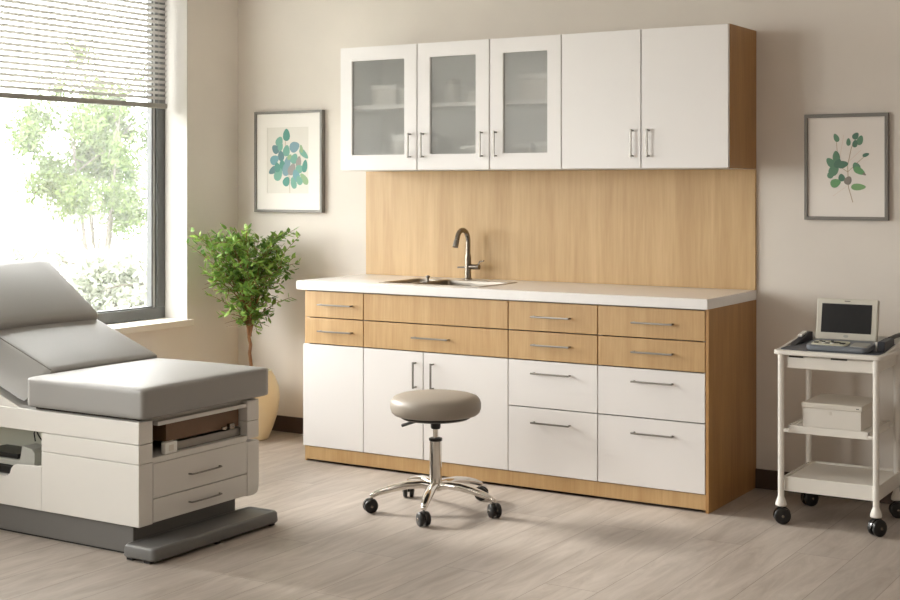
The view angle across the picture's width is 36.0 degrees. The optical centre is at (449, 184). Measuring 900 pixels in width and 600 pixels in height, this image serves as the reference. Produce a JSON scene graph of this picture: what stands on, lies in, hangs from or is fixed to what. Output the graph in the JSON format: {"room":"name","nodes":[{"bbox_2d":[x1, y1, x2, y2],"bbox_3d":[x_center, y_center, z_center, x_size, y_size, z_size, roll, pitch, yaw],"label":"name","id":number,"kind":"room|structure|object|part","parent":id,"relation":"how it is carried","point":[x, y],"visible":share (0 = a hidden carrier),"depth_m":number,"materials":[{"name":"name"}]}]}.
{"room":"medical exam room","nodes":[
{"label":"medical exam room","id":0,"kind":"room"},
{"bbox_2d":[123,0,237,364],"bbox_3d":[-3.215,0.004,4.923,0.260,2.750,7.200,0,0,32],"label":"wall","id":1,"kind":"structure","parent":0,"point":[212,25],"depth_m":7.72,"materials":[{"name":"beige paint"}]},
{"bbox_2d":[96,0,164,323],"bbox_3d":[-2.159,-0.243,6.756,0.060,1.955,2.130,0,0,32],"label":"window","id":2,"kind":"structure","parent":1,"relation":"in","point":[155,309],"depth_m":7.60,"materials":[{"name":"grey"}]},
{"bbox_2d":[0,0,166,108],"bbox_3d":[-2.088,-0.816,6.710,0.050,0.800,2.026,0,0,32],"label":"blind","id":3,"kind":"object","parent":2,"relation":"attached to","point":[2,94],"visible":1,"depth_m":7.08,"materials":[{"name":"grey plastic"}]},
{"bbox_3d":[-2.088,-0.429,6.710,0.028,0.027,2.026,0,0,32],"label":"rail","id":4,"kind":"part","parent":3,"relation":"part of","materials":[{"name":"grey metal"}]},
{"bbox_3d":[-1.592,-0.806,7.512,0.030,0.730,0.001,0,0,32],"label":"ladder cord","id":5,"kind":"part","parent":3,"relation":"part of","materials":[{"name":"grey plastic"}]},
{"bbox_2d":[106,318,193,333],"bbox_3d":[-2.086,0.752,6.711,0.262,0.036,2.186,0,0,32],"label":"trim","id":6,"kind":"structure","parent":1,"relation":"attached to","point":[160,323],"depth_m":7.33,"materials":[{"name":"beige"}]},
{"bbox_2d":[165,0,186,318],"bbox_3d":[-2.063,-0.243,6.697,0.162,1.955,2.130,0,0,32],"label":"trim","id":7,"kind":"structure","parent":1,"relation":"attached to","point":[176,19],"depth_m":7.60,"materials":[{"name":"grey paint"}]},
{"bbox_2d":[0,430,899,599],"bbox_3d":[-0.467,1.439,3.225,6.720,0.120,7.720,0,0,32],"label":"floor","id":8,"kind":"structure","parent":0,"point":[544,544],"depth_m":5.22,"materials":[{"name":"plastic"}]},
{"bbox_2d":[0,259,277,563],"bbox_3d":[-1.522,0.859,5.735,1.536,1.040,0.766,0,0,32],"label":"exam table","id":9,"kind":"object","parent":8,"relation":"on","point":[94,396],"visible":0.98,"depth_m":5.39,"materials":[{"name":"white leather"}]},
{"bbox_2d":[0,444,21,473],"bbox_3d":[-1.778,1.117,5.631,0.242,0.080,0.145,0,0,32],"label":"cable tray","id":10,"kind":"object","parent":9,"relation":"on","point":[10,455],"visible":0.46,"depth_m":5.56,"materials":[{"name":"black plastic"}]},
{"bbox_3d":[-1.785,1.087,5.644,0.215,0.020,0.130,0,0,32],"label":"black lid","id":11,"kind":"part","parent":10,"relation":"part of","materials":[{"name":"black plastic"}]},
{"bbox_3d":[-1.956,1.181,5.615,0.876,0.171,0.019,0,0,32],"label":"panel","id":12,"kind":"part","parent":9,"relation":"part of","materials":[{"name":"white ceramic"}]},
{"bbox_2d":[19,431,41,464],"bbox_3d":[-1.617,1.045,5.532,0.175,0.127,0.165,0,0,32],"label":"control unit","id":13,"kind":"object","parent":9,"relation":"on","point":[31,454],"visible":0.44,"depth_m":5.47,"materials":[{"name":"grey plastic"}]},
{"bbox_2d":[0,259,97,329],"bbox_3d":[-1.910,0.493,5.999,0.390,0.308,0.697,0,0,32],"label":"cushion","id":14,"kind":"object","parent":9,"relation":"on","point":[33,293],"depth_m":6.04,"materials":[{"name":"grey leather"}]},
{"bbox_2d":[0,319,156,400],"bbox_3d":[-1.809,0.646,5.931,0.841,0.411,0.704,0,0,32],"label":"cushion","id":15,"kind":"object","parent":9,"relation":"on","point":[30,349],"depth_m":5.74,"materials":[{"name":"grey leather"}]},
{"bbox_3d":[-1.560,0.920,5.762,1.395,0.084,0.688,0,0,32],"label":"frame","id":16,"kind":"part","parent":9,"relation":"part of","materials":[{"name":"white ceramic"}]},
{"bbox_2d":[28,358,267,419],"bbox_3d":[-1.201,0.803,5.559,0.626,0.134,0.728,0,0,32],"label":"cushion","id":17,"kind":"object","parent":9,"relation":"on","point":[85,388],"depth_m":5.36,"materials":[{"name":"grey leather"}]},
{"bbox_2d":[153,406,239,454],"bbox_3d":[-1.105,0.965,5.520,0.362,0.111,0.463,0,0,32],"label":"step","id":18,"kind":"structure","parent":9,"relation":"on","point":[226,422],"depth_m":5.42,"materials":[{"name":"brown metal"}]},
{"bbox_2d":[152,432,246,463],"bbox_3d":[-1.152,1.031,5.511,0.432,0.021,0.542,0,0,32],"label":"shelf","id":19,"kind":"object","parent":9,"relation":"attached to","point":[209,449],"depth_m":5.41,"materials":[{"name":"white plastic"}]},
{"bbox_3d":[-0.975,1.219,5.402,0.020,0.086,0.538,0,0,32],"label":"drawer","id":20,"kind":"part","parent":9,"relation":"part of","materials":[{"name":"white plastic"}]},
{"bbox_3d":[-0.975,1.108,5.402,0.020,0.130,0.538,0,0,32],"label":"drawer","id":21,"kind":"part","parent":9,"relation":"part of","materials":[{"name":"white plastic"}]},
{"bbox_3d":[-0.951,1.221,5.402,0.024,0.007,0.182,0,0,32],"label":"handle","id":22,"kind":"part","parent":9,"relation":"part of","materials":[{"name":"silver metal"}]},
{"bbox_3d":[-0.951,1.113,5.402,0.024,0.007,0.182,0,0,32],"label":"handle","id":23,"kind":"part","parent":9,"relation":"part of","materials":[{"name":"silver metal"}]},
{"bbox_2d":[185,223,300,440],"bbox_3d":[-1.101,0.789,7.486,0.602,1.180,0.480,0,0,27],"label":"potted plant","id":24,"kind":"object","parent":8,"relation":"on","point":[248,287],"visible":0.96,"depth_m":7.46,"materials":[{"name":"green plant"}]},
{"bbox_3d":[-1.115,0.636,7.477,0.558,0.829,0.467,0,0,32],"label":"stem","id":25,"kind":"part","parent":24,"relation":"part of","materials":[{"name":"brown plant"}]},
{"bbox_3d":[-1.082,1.193,7.524,0.312,0.372,0.312,0,0,32],"label":"pot","id":26,"kind":"part","parent":24,"relation":"part of","materials":[{"name":"beige ceramic"}]},
{"bbox_2d":[303,290,365,459],"bbox_3d":[-0.438,0.951,7.059,0.372,0.856,0.601,0,0,32],"label":"base cabinet","id":27,"kind":"object","parent":8,"relation":"on","point":[333,347],"visible":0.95,"depth_m":6.83,"materials":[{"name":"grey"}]},
{"bbox_3d":[-0.577,0.951,7.176,0.013,0.856,0.550,0,0,32],"label":"panel","id":28,"kind":"part","parent":27,"relation":"part of","materials":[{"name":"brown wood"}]},
{"bbox_3d":[-0.574,1.047,6.836,0.366,0.507,0.019,0,0,32],"label":"door","id":29,"kind":"part","parent":27,"relation":"part of","materials":[{"name":"white laminate"}]},
{"bbox_3d":[-0.566,0.726,6.832,0.347,0.126,0.019,0,0,32],"label":"drawer","id":30,"kind":"part","parent":27,"relation":"part of","materials":[{"name":"brown wood"}]},
{"bbox_3d":[-0.566,0.724,6.803,0.201,0.008,0.031,0,0,32],"label":"handle","id":31,"kind":"part","parent":27,"relation":"part of","materials":[{"name":"silver metal"}]},
{"bbox_3d":[-0.566,0.593,6.803,0.201,0.008,0.031,0,0,32],"label":"handle","id":32,"kind":"part","parent":27,"relation":"part of","materials":[{"name":"silver metal"}]},
{"bbox_3d":[-0.566,0.594,6.832,0.347,0.127,0.019,0,0,32],"label":"drawer","id":33,"kind":"part","parent":27,"relation":"part of","materials":[{"name":"brown wood"}]},
{"bbox_2d":[363,389,501,526],"bbox_3d":[-0.040,1.130,5.859,0.580,0.498,0.589,0,0,32],"label":"stool","id":34,"kind":"object","parent":8,"relation":"on","point":[435,407],"visible":1,"depth_m":5.78,"materials":[{"name":"beige leather"}]},
{"bbox_3d":[-0.207,1.283,5.845,0.266,0.066,0.046,0,0,-8],"label":"leg","id":35,"kind":"part","parent":34,"relation":"part of","materials":[{"name":"silver metal"}]},
{"bbox_3d":[-0.133,1.014,5.893,0.156,0.043,0.023,0,0,20],"label":"height lever","id":36,"kind":"part","parent":34,"relation":"part of","materials":[{"name":"black plastic"}]},
{"bbox_3d":[-0.126,1.283,5.998,0.046,0.066,0.266,0,0,-26],"label":"leg","id":37,"kind":"part","parent":34,"relation":"part of","materials":[{"name":"silver metal"}]},
{"bbox_2d":[421,511,427,520],"bbox_3d":[-0.107,1.334,5.592,0.009,0.032,0.061,0,0,-27],"label":"hood","id":38,"kind":"object","parent":34,"relation":"attached to","point":[424,514],"depth_m":5.57,"materials":[{"name":"black plastic"}]},
{"bbox_3d":[-0.086,1.283,5.720,0.046,0.066,0.266,0,0,10],"label":"leg","id":39,"kind":"part","parent":34,"relation":"part of","materials":[{"name":"silver metal"}]},
{"bbox_3d":[-0.061,0.981,5.866,0.300,0.016,0.300,0,0,32],"label":"seat plate","id":40,"kind":"part","parent":34,"relation":"part of","materials":[{"name":"black plastic"}]},
{"bbox_3d":[-0.061,0.927,5.866,0.385,0.092,0.385,0,0,32],"label":"seat","id":41,"kind":"part","parent":34,"relation":"part of","materials":[{"name":"beige leather"}]},
{"bbox_3d":[-0.061,1.012,5.866,0.100,0.044,0.100,0,0,32],"label":"seat mount","id":42,"kind":"part","parent":34,"relation":"part of","materials":[{"name":"black plastic"}]},
{"bbox_3d":[0.045,1.283,5.969,0.266,0.066,0.046,0,0,-44],"label":"leg","id":43,"kind":"part","parent":34,"relation":"part of","materials":[{"name":"silver metal"}]},
{"bbox_3d":[0.070,1.283,5.797,0.266,0.066,0.046,0,0,28],"label":"leg","id":44,"kind":"part","parent":34,"relation":"part of","materials":[{"name":"silver metal"}]},
{"bbox_2d":[364,293,509,469],"bbox_3d":[0.064,0.912,6.750,0.805,0.777,0.601,0,0,32],"label":"base cabinet","id":45,"kind":"object","parent":8,"relation":"on","point":[412,342],"visible":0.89,"depth_m":6.50,"materials":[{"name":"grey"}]},
{"bbox_3d":[-0.269,1.047,6.648,0.341,0.507,0.019,0,0,32],"label":"door","id":46,"kind":"part","parent":45,"relation":"part of","materials":[{"name":"white laminate"}]},
{"bbox_3d":[-0.170,0.902,6.559,0.008,0.126,0.031,0,0,32],"label":"handle","id":47,"kind":"part","parent":45,"relation":"part of","materials":[{"name":"silver metal"}]},
{"bbox_3d":[-0.093,0.724,6.511,0.201,0.008,0.031,0,0,32],"label":"handle","id":48,"kind":"part","parent":45,"relation":"part of","materials":[{"name":"silver metal"}]},
{"bbox_3d":[-0.086,0.902,6.507,0.008,0.126,0.031,0,0,32],"label":"handle","id":49,"kind":"part","parent":45,"relation":"part of","materials":[{"name":"silver metal"}]},
{"bbox_3d":[-0.073,0.726,6.527,0.801,0.126,0.019,0,0,32],"label":"drawer","id":50,"kind":"part","parent":45,"relation":"part of","materials":[{"name":"brown wood"}]},
{"bbox_3d":[-0.073,0.594,6.527,0.801,0.127,0.019,0,0,32],"label":"drawer","id":51,"kind":"part","parent":45,"relation":"part of","materials":[{"name":"brown wood"}]},
{"bbox_3d":[0.074,1.047,6.436,0.455,0.507,0.019,0,0,32],"label":"door","id":52,"kind":"part","parent":45,"relation":"part of","materials":[{"name":"white laminate"}]},
{"bbox_2d":[296,274,755,309],"bbox_3d":[0.313,0.501,6.616,2.170,0.044,0.609,0,0,32],"label":"countertop","id":53,"kind":"structure","parent":45,"relation":"on","point":[543,291],"depth_m":6.33,"materials":[{"name":"white stone"}]},
{"bbox_2d":[378,275,516,286],"bbox_3d":[-0.010,0.551,6.772,0.572,0.217,0.367,0,0,32],"label":"sink","id":54,"kind":"object","parent":53,"relation":"in","point":[419,281],"visible":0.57,"depth_m":6.88,"materials":[{"name":"silver metal"}]},
{"bbox_3d":[-0.176,0.554,6.875,0.155,0.152,0.341,0,0,32],"label":"bowl","id":55,"kind":"part","parent":54,"relation":"part of","materials":[{"name":"silver metal"}]},
{"bbox_3d":[0.063,0.569,6.727,0.375,0.182,0.341,0,0,32],"label":"bowl","id":56,"kind":"part","parent":54,"relation":"part of","materials":[{"name":"silver metal"}]},
{"bbox_2d":[453,228,483,279],"bbox_3d":[0.075,0.347,6.979,0.163,0.263,0.133,0,0,-18],"label":"faucet","id":57,"kind":"object","parent":53,"relation":"on","point":[468,266],"visible":1,"depth_m":7.00,"materials":[{"name":"silver metal"}]},
{"bbox_3d":[0.062,0.288,6.965,0.025,0.143,0.135,0,0,32],"label":"spout","id":58,"kind":"part","parent":57,"relation":"part of","materials":[{"name":"silver metal"}]},
{"bbox_3d":[0.135,0.403,6.983,0.109,0.050,0.033,0,0,37],"label":"handle","id":59,"kind":"part","parent":57,"relation":"part of","materials":[{"name":"silver metal"}]},
{"bbox_2d":[305,445,705,509],"bbox_3d":[0.179,1.336,6.374,2.113,0.063,0.016,0,0,32],"label":"board","id":60,"kind":"object","parent":8,"relation":"on","point":[532,480],"visible":1,"depth_m":6.28,"materials":[{"name":"brown wood"}]},
{"bbox_2d":[509,300,599,480],"bbox_3d":[0.598,0.912,6.420,0.449,0.777,0.601,0,0,32],"label":"base cabinet","id":61,"kind":"object","parent":8,"relation":"on","point":[553,346],"visible":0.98,"depth_m":6.19,"materials":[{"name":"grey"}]},
{"bbox_3d":[0.449,1.069,6.177,0.192,0.008,0.031,0,0,32],"label":"handle","id":62,"kind":"part","parent":61,"relation":"part of","materials":[{"name":"silver metal"}]},
{"bbox_3d":[0.449,0.847,6.177,0.192,0.008,0.031,0,0,32],"label":"handle","id":63,"kind":"part","parent":61,"relation":"part of","materials":[{"name":"silver metal"}]},
{"bbox_3d":[0.449,0.720,6.177,0.192,0.008,0.031,0,0,32],"label":"handle","id":64,"kind":"part","parent":61,"relation":"part of","materials":[{"name":"silver metal"}]},
{"bbox_3d":[0.449,0.593,6.177,0.192,0.008,0.031,0,0,32],"label":"handle","id":65,"kind":"part","parent":61,"relation":"part of","materials":[{"name":"silver metal"}]},
{"bbox_3d":[0.461,1.154,6.197,0.445,0.294,0.019,0,0,32],"label":"drawer","id":66,"kind":"part","parent":61,"relation":"part of","materials":[{"name":"white laminate"}]},
{"bbox_3d":[0.461,0.898,6.197,0.445,0.208,0.019,0,0,32],"label":"drawer","id":67,"kind":"part","parent":61,"relation":"part of","materials":[{"name":"white laminate"}]},
{"bbox_3d":[0.461,0.726,6.197,0.445,0.126,0.019,0,0,32],"label":"drawer","id":68,"kind":"part","parent":61,"relation":"part of","materials":[{"name":"brown wood"}]},
{"bbox_3d":[0.461,0.594,6.197,0.445,0.127,0.019,0,0,32],"label":"drawer","id":69,"kind":"part","parent":61,"relation":"part of","materials":[{"name":"brown wood"}]},
{"bbox_2d":[598,300,755,513],"bbox_3d":[1.014,0.951,6.175,0.513,0.856,0.623,0,0,32],"label":"base cabinet","id":70,"kind":"object","parent":8,"relation":"on","point":[677,386],"visible":0.99,"depth_m":5.96,"materials":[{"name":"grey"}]},
{"bbox_3d":[0.865,1.154,5.948,0.494,0.294,0.019,0,0,32],"label":"drawer","id":71,"kind":"part","parent":70,"relation":"part of","materials":[{"name":"white laminate"}]},
{"bbox_3d":[0.865,1.069,5.920,0.190,0.008,0.031,0,0,32],"label":"handle","id":72,"kind":"part","parent":70,"relation":"part of","materials":[{"name":"silver metal"}]},
{"bbox_3d":[0.865,0.898,5.948,0.494,0.208,0.019,0,0,32],"label":"drawer","id":73,"kind":"part","parent":70,"relation":"part of","materials":[{"name":"white laminate"}]},
{"bbox_3d":[0.865,0.847,5.920,0.190,0.008,0.031,0,0,32],"label":"handle","id":74,"kind":"part","parent":70,"relation":"part of","materials":[{"name":"silver metal"}]},
{"bbox_3d":[0.865,0.726,5.948,0.494,0.126,0.019,0,0,32],"label":"drawer","id":75,"kind":"part","parent":70,"relation":"part of","materials":[{"name":"brown wood"}]},
{"bbox_3d":[0.865,0.720,5.920,0.190,0.008,0.031,0,0,32],"label":"handle","id":76,"kind":"part","parent":70,"relation":"part of","materials":[{"name":"silver metal"}]},
{"bbox_3d":[0.865,0.594,5.948,0.494,0.127,0.019,0,0,32],"label":"drawer","id":77,"kind":"part","parent":70,"relation":"part of","materials":[{"name":"brown wood"}]},
{"bbox_3d":[0.865,0.593,5.920,0.190,0.008,0.031,0,0,32],"label":"handle","id":78,"kind":"part","parent":70,"relation":"part of","materials":[{"name":"silver metal"}]},
{"bbox_3d":[1.234,0.951,6.057,0.014,0.856,0.592,0,0,32],"label":"panel","id":79,"kind":"part","parent":70,"relation":"part of","materials":[{"name":"brown wood"}]},
{"bbox_2d":[773,332,899,536],"bbox_3d":[1.620,1.008,5.710,0.456,0.742,0.479,0,0,32],"label":"trolley","id":80,"kind":"object","parent":8,"relation":"on","point":[812,479],"visible":0.94,"depth_m":5.62,"materials":[{"name":"white plastic"}]},
{"bbox_2d":[775,496,786,506],"bbox_3d":[1.351,1.285,5.647,0.046,0.048,0.046,0,0,32],"label":"cup","id":81,"kind":"object","parent":80,"relation":"on","point":[780,501],"depth_m":5.63,"materials":[{"name":"white plastic"}]},
{"bbox_3d":[1.358,0.991,5.642,0.042,0.607,0.025,0,0,32],"label":"post","id":82,"kind":"part","parent":80,"relation":"part of","materials":[{"name":"white plastic"}]},
{"bbox_2d":[790,330,812,344],"bbox_3d":[1.491,0.645,5.872,0.026,0.046,0.238,0,0,32],"label":"holder","id":83,"kind":"object","parent":80,"relation":"on","point":[804,336],"visible":1,"depth_m":5.87,"materials":[{"name":"grey plastic"}]},
{"bbox_3d":[1.552,0.991,5.957,0.042,0.607,0.025,0,0,32],"label":"post","id":84,"kind":"part","parent":80,"relation":"part of","materials":[{"name":"white plastic"}]},
{"bbox_2d":[774,332,899,360],"bbox_3d":[1.622,0.664,5.724,0.445,0.054,0.452,0,0,32],"label":"tray","id":85,"kind":"object","parent":80,"relation":"on","point":[799,352],"depth_m":5.58,"materials":[{"name":"white plastic"}]},
{"bbox_2d":[788,418,889,439],"bbox_3d":[1.609,0.998,5.716,0.330,0.031,0.330,0,0,32],"label":"shelf","id":86,"kind":"object","parent":80,"relation":"attached to","point":[797,426],"depth_m":5.60,"materials":[{"name":"white plastic"}]},
{"bbox_2d":[802,393,879,430],"bbox_3d":[1.617,0.940,5.722,0.246,0.100,0.279,0,0,32],"label":"storage box","id":87,"kind":"object","parent":80,"relation":"on","point":[831,411],"visible":0.91,"depth_m":5.62,"materials":[{"name":"white"}]},
{"bbox_3d":[1.617,0.900,5.723,0.246,0.022,0.278,0,0,32],"label":"lid","id":88,"kind":"part","parent":87,"relation":"part of","materials":[{"name":"beige"}]},
{"bbox_2d":[784,460,898,500],"bbox_3d":[1.623,1.219,5.715,0.384,0.060,0.377,0,0,32],"label":"shelf","id":89,"kind":"object","parent":80,"relation":"attached to","point":[813,477],"depth_m":5.63,"materials":[{"name":"white plastic"}]},
{"bbox_3d":[1.624,0.718,5.710,0.357,0.058,0.375,0,0,32],"label":"drawer","id":90,"kind":"part","parent":80,"relation":"part of","materials":[{"name":"white plastic"}]},
{"bbox_2d":[807,298,879,352],"bbox_3d":[1.599,0.570,5.634,0.260,0.197,0.220,0,0,32],"label":"laptop","id":91,"kind":"object","parent":80,"relation":"on","point":[842,325],"visible":0.99,"depth_m":5.67,"materials":[{"name":"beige plastic"}]},
{"bbox_3d":[1.643,0.642,5.540,0.067,0.010,0.080,0,0,32],"label":"touch plate","id":92,"kind":"part","parent":91,"relation":"part of","materials":[{"name":"grey plastic"}]},
{"bbox_3d":[1.669,0.991,5.450,0.042,0.607,0.025,0,0,32],"label":"post","id":93,"kind":"part","parent":80,"relation":"part of","materials":[{"name":"white plastic"}]},
{"bbox_2d":[869,519,881,528],"bbox_3d":[1.677,1.328,5.437,0.070,0.036,0.009,0,0,-26],"label":"hood","id":94,"kind":"object","parent":80,"relation":"attached to","point":[873,523],"depth_m":5.41,"materials":[{"name":"black plastic"}]},
{"bbox_2d":[870,507,881,518],"bbox_3d":[1.676,1.285,5.445,0.046,0.048,0.046,0,0,32],"label":"cup","id":95,"kind":"object","parent":80,"relation":"on","point":[875,513],"depth_m":5.43,"materials":[{"name":"white plastic"}]},
{"bbox_2d":[875,333,899,351],"bbox_3d":[1.799,0.640,5.656,0.041,0.055,0.305,0,0,34],"label":"holder","id":96,"kind":"object","parent":80,"relation":"on","point":[884,345],"visible":0.98,"depth_m":5.56,"materials":[{"name":"grey plastic"}]},
{"bbox_3d":[1.847,0.991,5.751,0.042,0.607,0.025,0,0,32],"label":"post","id":97,"kind":"part","parent":80,"relation":"part of","materials":[{"name":"white plastic"}]},
{"bbox_2d":[891,490,899,500],"bbox_3d":[1.854,1.285,5.747,0.046,0.048,0.046,0,0,32],"label":"cup","id":98,"kind":"object","parent":80,"relation":"on","point":[895,496],"depth_m":5.73,"materials":[{"name":"white plastic"}]},
{"bbox_2d":[238,0,899,471],"bbox_3d":[1.493,0.004,6.399,6.720,2.750,0.260,0,0,32],"label":"wall","id":99,"kind":"structure","parent":0,"point":[813,56],"depth_m":6.30,"materials":[{"name":"beige paint"}]},
{"bbox_2d":[254,110,324,212],"bbox_3d":[-0.895,-0.129,7.701,0.476,0.564,0.033,0,0,32],"label":"framed print","id":100,"kind":"object","parent":99,"relation":"attached to","point":[289,146],"visible":1,"depth_m":7.69,"materials":[{"name":"grey paper"}]},
{"bbox_2d":[341,34,573,170],"bbox_3d":[0.063,-0.387,6.901,1.270,0.629,0.388,0,0,32],"label":"upper cabinet","id":101,"kind":"object","parent":99,"relation":"attached to","point":[483,104],"visible":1,"depth_m":6.74,"materials":[{"name":"white"}]},
{"bbox_3d":[-0.359,-0.390,6.980,0.318,0.478,0.004,0,0,32],"label":"frosted pane","id":102,"kind":"part","parent":101,"relation":"part of","materials":[{"name":"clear glass"}]},
{"bbox_3d":[-0.358,-0.387,6.980,0.466,0.624,0.020,0,0,32],"label":"door","id":103,"kind":"part","parent":101,"relation":"part of","materials":[{"name":"white laminate"}]},
{"bbox_3d":[-0.203,-0.195,6.855,0.008,0.124,0.031,0,0,32],"label":"handle","id":104,"kind":"part","parent":101,"relation":"part of","materials":[{"name":"silver metal"}]},
{"bbox_3d":[-0.139,-0.195,6.815,0.008,0.124,0.031,0,0,32],"label":"handle","id":105,"kind":"part","parent":101,"relation":"part of","materials":[{"name":"silver metal"}]},
{"bbox_3d":[0.017,-0.390,6.748,0.260,0.478,0.004,0,0,32],"label":"frosted pane","id":106,"kind":"part","parent":101,"relation":"part of","materials":[{"name":"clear glass"}]},
{"bbox_3d":[0.018,-0.387,6.747,0.409,0.624,0.020,0,0,32],"label":"door","id":107,"kind":"part","parent":101,"relation":"part of","materials":[{"name":"white laminate"}]},
{"bbox_3d":[0.148,-0.195,6.638,0.008,0.124,0.031,0,0,32],"label":"handle","id":108,"kind":"part","parent":101,"relation":"part of","materials":[{"name":"silver metal"}]},
{"bbox_3d":[0.214,-0.195,6.598,0.008,0.124,0.031,0,0,32],"label":"handle","id":109,"kind":"part","parent":101,"relation":"part of","materials":[{"name":"silver metal"}]},
{"bbox_3d":[0.358,-0.390,6.537,0.236,0.478,0.004,0,0,32],"label":"frosted pane","id":110,"kind":"part","parent":101,"relation":"part of","materials":[{"name":"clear glass"}]},
{"bbox_3d":[0.358,-0.387,6.537,0.381,0.624,0.020,0,0,32],"label":"door","id":111,"kind":"part","parent":101,"relation":"part of","materials":[{"name":"white laminate"}]},
{"bbox_2d":[366,169,755,289],"bbox_3d":[0.473,0.204,6.866,2.161,0.550,0.018,0,0,32],"label":"backsplash","id":112,"kind":"structure","parent":99,"relation":"attached to","point":[696,228],"depth_m":6.78,"materials":[{"name":"brown wood"}]},
{"bbox_2d":[272,415,892,503],"bbox_3d":[1.427,1.335,6.278,6.185,0.088,0.015,0,0,32],"label":"baseboard","id":113,"kind":"structure","parent":99,"relation":"attached to","point":[764,479],"depth_m":6.29,"materials":[{"name":"brown"}]},
{"bbox_2d":[562,24,755,169],"bbox_3d":[0.949,-0.387,6.354,0.811,0.629,0.388,0,0,32],"label":"upper cabinet","id":114,"kind":"object","parent":99,"relation":"attached to","point":[684,97],"visible":1,"depth_m":6.19,"materials":[{"name":"white"}]},
{"bbox_3d":[0.693,-0.387,6.330,0.395,0.624,0.019,0,0,32],"label":"door","id":115,"kind":"part","parent":114,"relation":"part of","materials":[{"name":"white laminate"}]},
{"bbox_3d":[0.817,-0.187,6.225,0.008,0.127,0.031,0,0,32],"label":"handle","id":116,"kind":"part","parent":114,"relation":"part of","materials":[{"name":"silver metal"}]},
{"bbox_3d":[0.883,-0.187,6.184,0.008,0.127,0.031,0,0,32],"label":"handle","id":117,"kind":"part","parent":114,"relation":"part of","materials":[{"name":"silver metal"}]},
{"bbox_3d":[1.038,-0.387,6.117,0.407,0.624,0.019,0,0,32],"label":"door","id":118,"kind":"part","parent":114,"relation":"part of","materials":[{"name":"white laminate"}]},
{"bbox_3d":[1.301,-0.387,6.165,0.014,0.629,0.338,0,0,32],"label":"panel","id":119,"kind":"part","parent":114,"relation":"part of","materials":[{"name":"brown wood"}]},
{"bbox_2d":[804,112,888,220],"bbox_3d":[1.740,-0.079,6.079,0.368,0.468,0.023,0,0,32],"label":"framed print","id":120,"kind":"object","parent":99,"relation":"attached to","point":[846,156],"visible":1,"depth_m":6.08,"materials":[{"name":"grey paper"}]},
{"label":"outside","id":121,"kind":"structure","parent":0,"visible":0},
{"bbox_2d":[59,232,146,310],"bbox_3d":[-3.685,1.122,15.909,1.670,1.138,1.547,0,0,-11],"label":"shrub","id":122,"kind":"object","parent":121,"point":[93,275],"visible":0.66,"depth_m":15.64,"materials":[{"name":"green plant"}]},
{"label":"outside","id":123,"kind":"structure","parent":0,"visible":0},
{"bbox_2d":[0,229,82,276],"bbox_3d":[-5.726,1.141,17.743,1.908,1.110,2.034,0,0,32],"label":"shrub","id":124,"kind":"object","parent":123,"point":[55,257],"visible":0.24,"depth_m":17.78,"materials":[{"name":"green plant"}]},
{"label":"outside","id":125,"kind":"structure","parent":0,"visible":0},
{"bbox_2d":[0,140,146,253],"bbox_3d":[-7.217,0.305,28.403,4.680,2.778,4.378,0,0,32],"label":"shrub","id":126,"kind":"object","parent":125,"point":[26,218],"visible":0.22,"depth_m":28.14,"materials":[{"name":"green plant"}]},
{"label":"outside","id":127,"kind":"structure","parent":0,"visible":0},
{"bbox_2d":[0,36,146,255],"bbox_3d":[-5.674,-0.355,21.921,2.606,4.087,3.021,0,0,32],"label":"tree","id":128,"kind":"object","parent":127,"point":[100,149],"visible":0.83,"depth_m":21.63,"materials":[{"name":"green plant"}]},
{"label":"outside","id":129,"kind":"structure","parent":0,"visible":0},
{"bbox_2d":[0,237,146,309],"bbox_3d":[-12.776,1.704,17.998,29.730,0.050,45.000,0,0,32],"label":"ground","id":130,"kind":"structure","parent":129,"point":[118,244],"depth_m":38.93,"materials":[{"name":"white"}]}
]}

